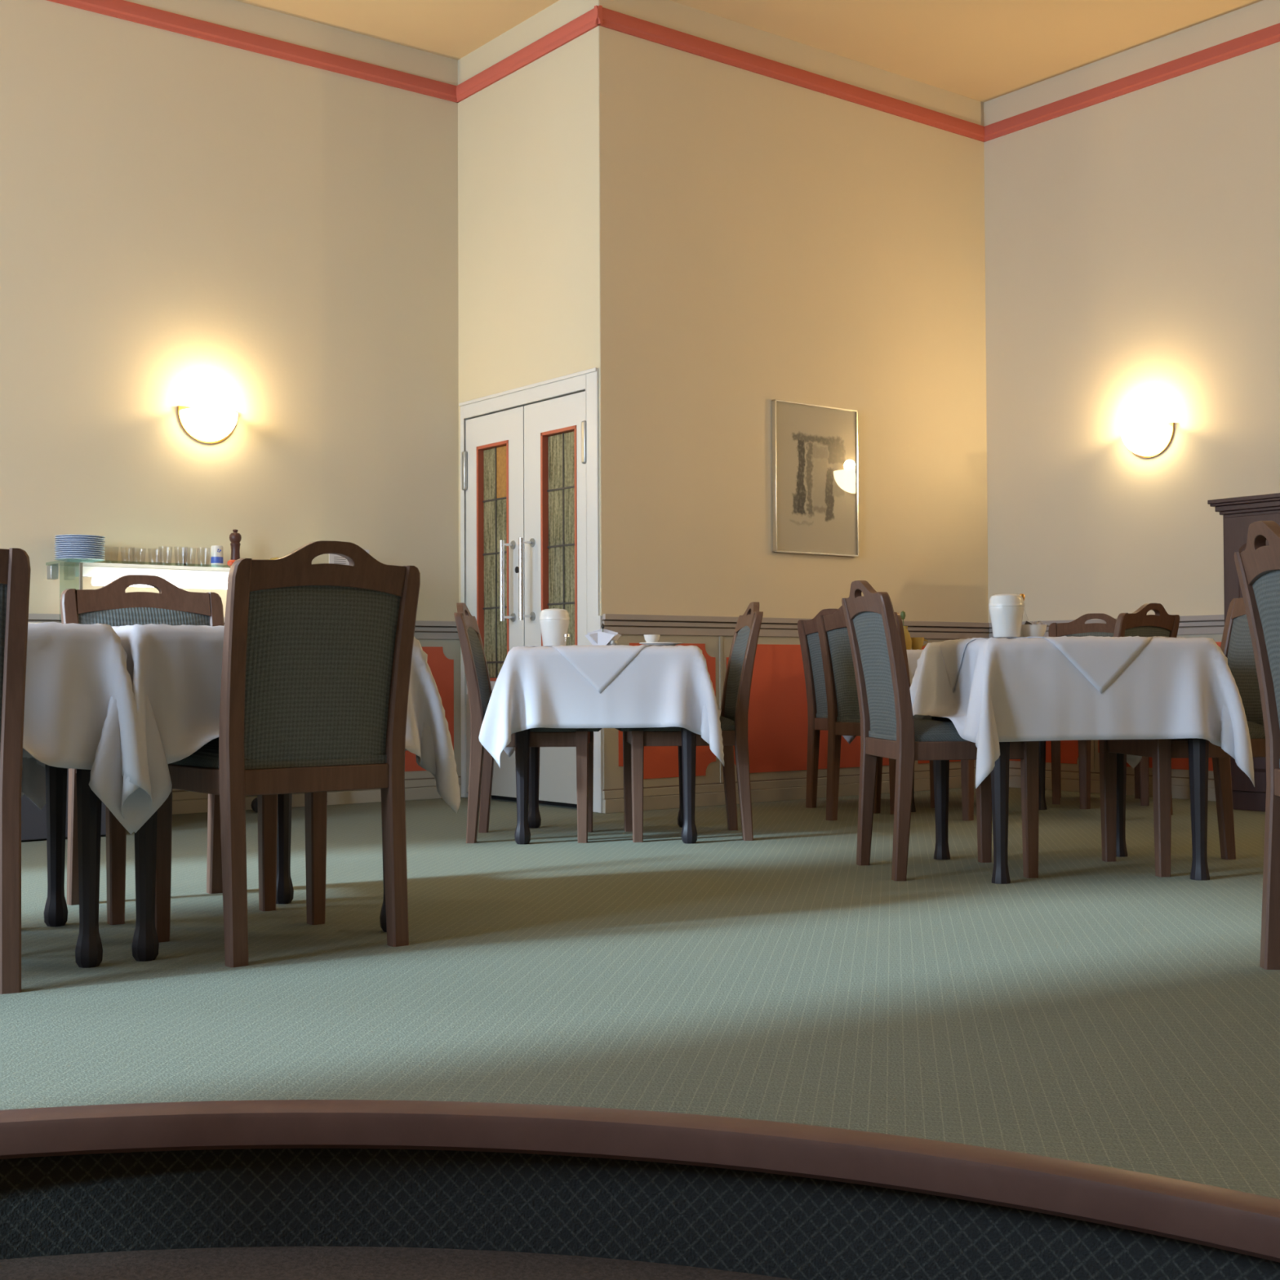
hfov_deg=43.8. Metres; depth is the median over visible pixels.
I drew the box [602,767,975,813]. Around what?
baseboard
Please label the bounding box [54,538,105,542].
plate
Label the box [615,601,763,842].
dining chair
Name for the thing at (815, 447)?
framed picture
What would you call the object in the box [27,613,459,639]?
trim
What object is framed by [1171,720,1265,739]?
seat cushion
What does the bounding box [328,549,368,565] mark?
card
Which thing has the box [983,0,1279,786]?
wall
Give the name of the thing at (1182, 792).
baseboard
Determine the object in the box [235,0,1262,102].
ceiling
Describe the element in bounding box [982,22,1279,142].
trim
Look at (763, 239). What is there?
wall
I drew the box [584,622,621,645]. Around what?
napkin
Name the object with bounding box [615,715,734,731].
seat cushion
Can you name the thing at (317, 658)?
dining chair
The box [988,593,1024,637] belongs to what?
coffee pot
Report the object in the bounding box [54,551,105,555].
plate
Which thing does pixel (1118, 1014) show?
floor
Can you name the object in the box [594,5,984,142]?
trim
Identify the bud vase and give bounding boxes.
[900,610,911,649]
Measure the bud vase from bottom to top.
0.191 m
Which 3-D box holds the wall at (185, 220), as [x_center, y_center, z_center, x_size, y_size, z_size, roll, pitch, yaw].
[-3.395,-1.048,6.765,6.276,4.225,0.141,1,-1,-38]
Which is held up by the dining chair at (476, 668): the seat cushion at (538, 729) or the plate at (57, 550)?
the seat cushion at (538, 729)
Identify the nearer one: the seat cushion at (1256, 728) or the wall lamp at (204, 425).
the seat cushion at (1256, 728)
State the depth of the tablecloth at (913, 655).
7.46 m
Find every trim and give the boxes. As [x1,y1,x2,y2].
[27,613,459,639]
[46,0,457,102]
[456,4,602,102]
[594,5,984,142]
[601,613,989,639]
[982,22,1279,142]
[988,614,1224,638]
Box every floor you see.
[0,786,1279,1199]
[0,1246,794,1279]
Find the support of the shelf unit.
on the sideboard
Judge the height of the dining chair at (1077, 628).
0.960 m
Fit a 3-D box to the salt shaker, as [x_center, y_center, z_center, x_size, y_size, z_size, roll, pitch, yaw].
[-0.292,-0.001,6.361,0.032,0.050,0.032,0,-1,0]
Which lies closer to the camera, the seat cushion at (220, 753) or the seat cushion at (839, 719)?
the seat cushion at (220, 753)
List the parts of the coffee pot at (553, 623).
lid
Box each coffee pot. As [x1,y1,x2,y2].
[538,608,569,645]
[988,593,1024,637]
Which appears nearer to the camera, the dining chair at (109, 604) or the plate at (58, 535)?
the dining chair at (109, 604)
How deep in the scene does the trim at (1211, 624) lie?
8.13 m
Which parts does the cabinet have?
cornice, cornice, cornice, cornice, cabinet door, door panel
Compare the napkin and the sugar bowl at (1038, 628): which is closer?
the sugar bowl at (1038, 628)
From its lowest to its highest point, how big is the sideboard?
0.870 m
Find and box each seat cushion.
[168,737,386,768]
[529,727,601,732]
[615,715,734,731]
[816,712,827,717]
[836,716,860,722]
[868,719,968,741]
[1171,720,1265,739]
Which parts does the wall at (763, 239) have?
panel, moulding, panel, panel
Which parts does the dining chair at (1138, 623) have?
leg, post, crest rail, post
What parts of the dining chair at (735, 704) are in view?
leg, seat rail, leg, seat rail, post, crest rail, post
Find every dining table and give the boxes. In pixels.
[44,764,386,961]
[75,768,102,968]
[514,727,697,844]
[911,741,1046,812]
[931,715,1209,884]
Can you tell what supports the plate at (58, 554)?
on the plate at (69, 556)
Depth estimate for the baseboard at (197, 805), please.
8.07 m
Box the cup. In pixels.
[911,637,928,649]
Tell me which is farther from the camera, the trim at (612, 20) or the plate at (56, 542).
the trim at (612, 20)
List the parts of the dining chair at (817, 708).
post, crest rail, rail, post, leg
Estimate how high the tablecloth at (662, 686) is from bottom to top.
0.472 m
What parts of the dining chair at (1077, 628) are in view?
post, leg, crest rail, post, leg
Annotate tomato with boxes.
[226,560,235,567]
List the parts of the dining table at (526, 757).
leg, leg, leg, leg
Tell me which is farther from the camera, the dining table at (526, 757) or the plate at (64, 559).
the plate at (64, 559)
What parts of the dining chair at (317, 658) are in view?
leg, seat rail, post, leg, rail, crest rail, post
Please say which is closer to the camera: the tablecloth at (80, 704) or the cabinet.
the tablecloth at (80, 704)
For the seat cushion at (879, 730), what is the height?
0.062 m
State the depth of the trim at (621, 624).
7.95 m
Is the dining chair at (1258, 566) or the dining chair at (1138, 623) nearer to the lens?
the dining chair at (1258, 566)
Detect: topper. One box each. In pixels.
[515,644,680,693]
[939,635,1168,693]
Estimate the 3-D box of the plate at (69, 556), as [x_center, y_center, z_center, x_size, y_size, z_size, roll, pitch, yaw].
[-2.517,-0.366,7.160,0.216,0.012,0.216,0,-1,0]
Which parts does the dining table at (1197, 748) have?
leg, leg, leg, leg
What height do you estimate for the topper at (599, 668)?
0.190 m
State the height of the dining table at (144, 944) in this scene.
0.771 m
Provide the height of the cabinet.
1.472 m
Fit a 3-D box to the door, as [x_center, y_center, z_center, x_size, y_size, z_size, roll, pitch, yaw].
[-0.560,-0.227,8.026,0.172,2.109,1.266,1,-1,-38]
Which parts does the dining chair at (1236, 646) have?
leg, seat rail, leg, seat rail, post, crest rail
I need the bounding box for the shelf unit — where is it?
[45,561,230,589]
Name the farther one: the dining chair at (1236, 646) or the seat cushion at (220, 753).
the dining chair at (1236, 646)
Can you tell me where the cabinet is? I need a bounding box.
[1207,493,1279,811]
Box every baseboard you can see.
[172,776,461,814]
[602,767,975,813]
[1008,767,1215,800]
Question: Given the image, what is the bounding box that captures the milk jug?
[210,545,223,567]
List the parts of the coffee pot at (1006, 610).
lid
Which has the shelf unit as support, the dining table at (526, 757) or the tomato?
the tomato
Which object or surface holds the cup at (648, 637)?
on the plate at (644, 643)
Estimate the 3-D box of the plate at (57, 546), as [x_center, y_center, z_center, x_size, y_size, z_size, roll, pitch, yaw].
[-2.518,-0.412,7.163,0.216,0.012,0.216,0,-1,0]
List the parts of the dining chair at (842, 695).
post, crest rail, rail, leg, post, leg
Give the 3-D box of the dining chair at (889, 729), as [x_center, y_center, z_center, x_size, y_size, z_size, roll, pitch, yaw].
[0.996,0.284,5.282,0.576,0.960,0.477,0,-1,-8]
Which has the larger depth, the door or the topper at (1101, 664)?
the door
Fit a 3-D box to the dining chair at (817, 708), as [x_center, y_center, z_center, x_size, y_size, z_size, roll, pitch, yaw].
[1.122,0.334,7.739,0.576,0.960,0.477,1,-2,-40]
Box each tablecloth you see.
[21,622,152,834]
[22,623,460,832]
[478,644,724,768]
[842,648,923,744]
[909,636,1254,788]
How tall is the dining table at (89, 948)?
0.771 m
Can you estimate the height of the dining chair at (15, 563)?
0.972 m
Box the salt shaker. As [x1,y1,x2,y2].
[563,633,570,639]
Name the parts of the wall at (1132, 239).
panel, moulding, panel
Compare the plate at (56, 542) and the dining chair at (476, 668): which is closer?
the dining chair at (476, 668)
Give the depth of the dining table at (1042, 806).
7.57 m
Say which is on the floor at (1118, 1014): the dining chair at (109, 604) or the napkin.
the dining chair at (109, 604)
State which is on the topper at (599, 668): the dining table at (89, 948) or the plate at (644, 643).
the plate at (644, 643)
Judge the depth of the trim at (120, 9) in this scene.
7.89 m
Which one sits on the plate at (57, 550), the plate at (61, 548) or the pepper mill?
the plate at (61, 548)
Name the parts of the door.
pane, pane, pane, pane, pane, kick panel, glazing trim, pane, pane, pane, pane, pane, handle, handle mount, handle mount, handle, handle mount, frame moulding, handle mount, pane, pane, pane, pane, kick panel, glazing trim, pane, pane, pane, pane, frame post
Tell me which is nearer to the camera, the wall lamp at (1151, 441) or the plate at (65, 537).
the plate at (65, 537)
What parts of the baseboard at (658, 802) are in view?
board moulding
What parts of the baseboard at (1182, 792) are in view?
board moulding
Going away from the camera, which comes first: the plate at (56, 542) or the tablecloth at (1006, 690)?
the tablecloth at (1006, 690)
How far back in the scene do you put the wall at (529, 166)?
8.04 m
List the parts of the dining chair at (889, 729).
post, crest rail, rail, post, seat rail, leg, leg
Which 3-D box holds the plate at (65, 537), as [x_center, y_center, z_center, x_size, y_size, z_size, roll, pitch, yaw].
[-2.517,-0.449,7.162,0.216,0.012,0.216,0,-1,0]
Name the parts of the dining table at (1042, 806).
leg, leg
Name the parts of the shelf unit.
corner post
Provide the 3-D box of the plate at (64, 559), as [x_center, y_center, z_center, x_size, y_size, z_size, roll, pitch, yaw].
[-2.517,-0.356,7.160,0.216,0.012,0.216,0,-1,0]
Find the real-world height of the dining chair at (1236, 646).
0.960 m
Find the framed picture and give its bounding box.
[771,399,858,556]
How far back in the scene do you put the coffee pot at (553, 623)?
6.38 m
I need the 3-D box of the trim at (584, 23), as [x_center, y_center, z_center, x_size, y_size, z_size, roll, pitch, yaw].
[-0.593,-2.957,8.079,0.029,0.086,1.318,1,-1,-38]
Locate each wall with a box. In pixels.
[0,0,461,800]
[457,0,601,740]
[597,0,988,799]
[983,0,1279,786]
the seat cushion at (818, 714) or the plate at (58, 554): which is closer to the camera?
the plate at (58, 554)
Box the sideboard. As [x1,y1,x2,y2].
[21,622,257,840]
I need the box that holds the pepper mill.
[229,528,241,568]
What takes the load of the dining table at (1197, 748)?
on the floor at (1118, 1014)
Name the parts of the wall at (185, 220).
panel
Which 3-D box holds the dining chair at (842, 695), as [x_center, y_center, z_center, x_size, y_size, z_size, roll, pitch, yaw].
[1.142,0.320,7.077,0.576,0.960,0.477,1,-2,-40]
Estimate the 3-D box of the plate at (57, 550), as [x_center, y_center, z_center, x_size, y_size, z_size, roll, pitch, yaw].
[-2.518,-0.394,7.162,0.216,0.012,0.216,0,-1,0]
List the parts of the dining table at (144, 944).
leg, leg, leg, leg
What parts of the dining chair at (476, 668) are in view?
crest rail, post, post, seat rail, seat rail, leg, leg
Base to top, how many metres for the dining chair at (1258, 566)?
0.972 m
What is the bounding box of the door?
[458,367,603,813]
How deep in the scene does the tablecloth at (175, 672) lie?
3.71 m
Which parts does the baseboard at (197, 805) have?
board moulding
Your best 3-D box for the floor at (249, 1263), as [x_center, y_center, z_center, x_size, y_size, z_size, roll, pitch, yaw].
[-0.516,0.906,0.431,4.140,0.050,4.140,0,-1,0]
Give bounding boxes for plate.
[54,534,105,537]
[54,536,105,540]
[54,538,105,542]
[54,541,105,544]
[54,542,105,546]
[54,545,105,548]
[54,546,105,551]
[54,549,104,552]
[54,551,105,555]
[54,553,105,556]
[54,555,105,559]
[54,557,105,562]
[639,642,682,645]
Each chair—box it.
[0,547,31,994]
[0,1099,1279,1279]
[60,574,277,924]
[155,540,420,967]
[453,602,601,843]
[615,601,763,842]
[797,608,934,813]
[816,605,973,821]
[841,580,1039,880]
[1048,613,1149,805]
[1078,603,1179,814]
[1098,597,1266,877]
[1234,520,1279,969]
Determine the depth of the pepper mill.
7.61 m
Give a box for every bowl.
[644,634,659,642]
[1020,621,1048,637]
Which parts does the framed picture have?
frame, frame, frame, frame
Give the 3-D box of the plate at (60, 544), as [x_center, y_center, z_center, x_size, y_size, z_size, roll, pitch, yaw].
[-2.518,-0.421,7.162,0.216,0.012,0.216,0,-1,0]
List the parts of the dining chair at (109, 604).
post, leg, crest rail, post, leg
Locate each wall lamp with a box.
[177,405,237,444]
[1120,422,1174,457]

